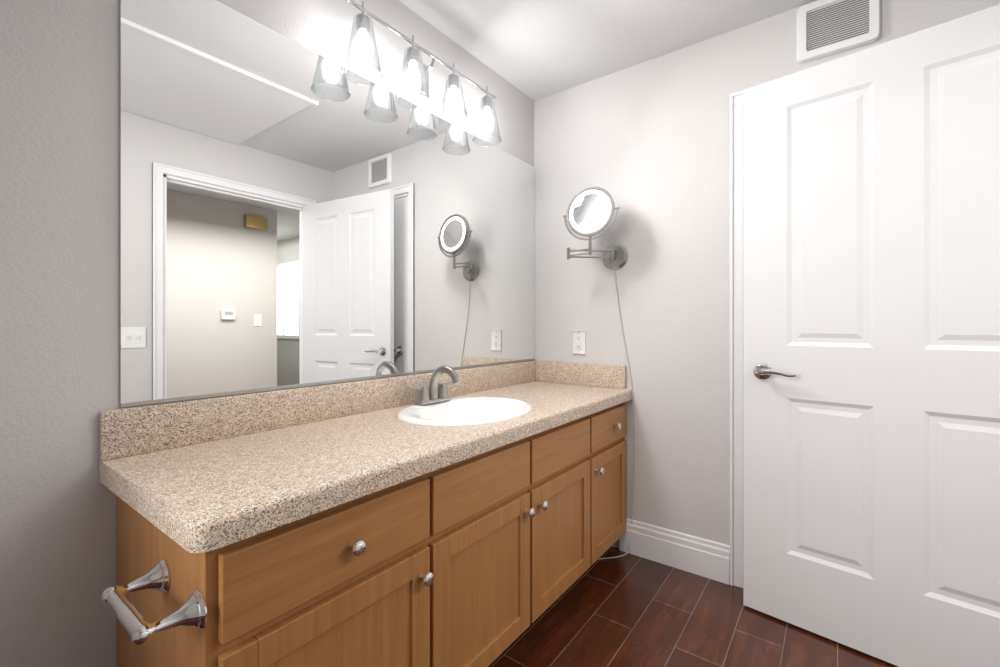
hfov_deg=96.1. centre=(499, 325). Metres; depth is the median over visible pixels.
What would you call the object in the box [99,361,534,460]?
backsplash
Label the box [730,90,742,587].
door frame
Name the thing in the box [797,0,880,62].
air vent
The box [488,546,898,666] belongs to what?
floor
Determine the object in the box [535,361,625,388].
backsplash
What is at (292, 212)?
vanity mirror
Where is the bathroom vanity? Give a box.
[99,397,631,666]
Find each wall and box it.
[0,0,533,666]
[534,0,999,547]
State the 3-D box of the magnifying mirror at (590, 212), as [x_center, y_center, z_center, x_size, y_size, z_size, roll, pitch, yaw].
[0.476,0.229,2.182,0.282,1.761,0.227,0,0,37]
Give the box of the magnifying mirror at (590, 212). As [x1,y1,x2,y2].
[563,187,634,558]
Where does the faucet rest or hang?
on the countertop
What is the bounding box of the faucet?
[403,365,462,404]
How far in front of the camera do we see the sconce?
1.67 m
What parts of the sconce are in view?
lamp shade, lamp shade, lamp shade, lamp shade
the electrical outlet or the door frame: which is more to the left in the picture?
the electrical outlet
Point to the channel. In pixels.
(242, 391)
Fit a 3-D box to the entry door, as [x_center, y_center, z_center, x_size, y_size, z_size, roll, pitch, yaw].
[1.302,0.087,1.460,0.924,2.030,0.149,0,0,44]
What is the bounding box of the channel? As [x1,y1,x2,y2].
[121,358,534,407]
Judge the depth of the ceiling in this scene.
1.93 m
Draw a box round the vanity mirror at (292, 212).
[120,0,534,406]
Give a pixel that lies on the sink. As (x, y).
(472, 410)
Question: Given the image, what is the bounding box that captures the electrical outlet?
[573,331,585,353]
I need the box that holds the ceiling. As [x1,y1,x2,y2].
[399,0,816,100]
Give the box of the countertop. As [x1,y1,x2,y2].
[99,381,630,548]
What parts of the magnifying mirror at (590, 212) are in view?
arm, cord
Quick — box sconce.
[342,0,501,145]
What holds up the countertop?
on the bathroom vanity
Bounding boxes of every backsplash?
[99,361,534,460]
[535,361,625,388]
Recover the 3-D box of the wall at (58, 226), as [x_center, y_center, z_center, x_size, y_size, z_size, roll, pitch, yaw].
[-0.791,-0.078,1.311,0.100,2.380,3.345,0,0,37]
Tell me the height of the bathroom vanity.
0.749 m
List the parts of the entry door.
handle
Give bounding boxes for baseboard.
[619,518,729,584]
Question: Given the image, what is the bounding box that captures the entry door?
[743,4,999,666]
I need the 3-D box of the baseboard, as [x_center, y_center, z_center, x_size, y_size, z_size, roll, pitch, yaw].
[0.791,1.031,2.079,0.490,0.162,0.016,0,0,37]
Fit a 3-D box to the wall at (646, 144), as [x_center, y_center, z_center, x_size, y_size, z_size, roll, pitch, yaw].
[1.058,-0.078,1.950,2.088,2.380,0.100,0,0,37]

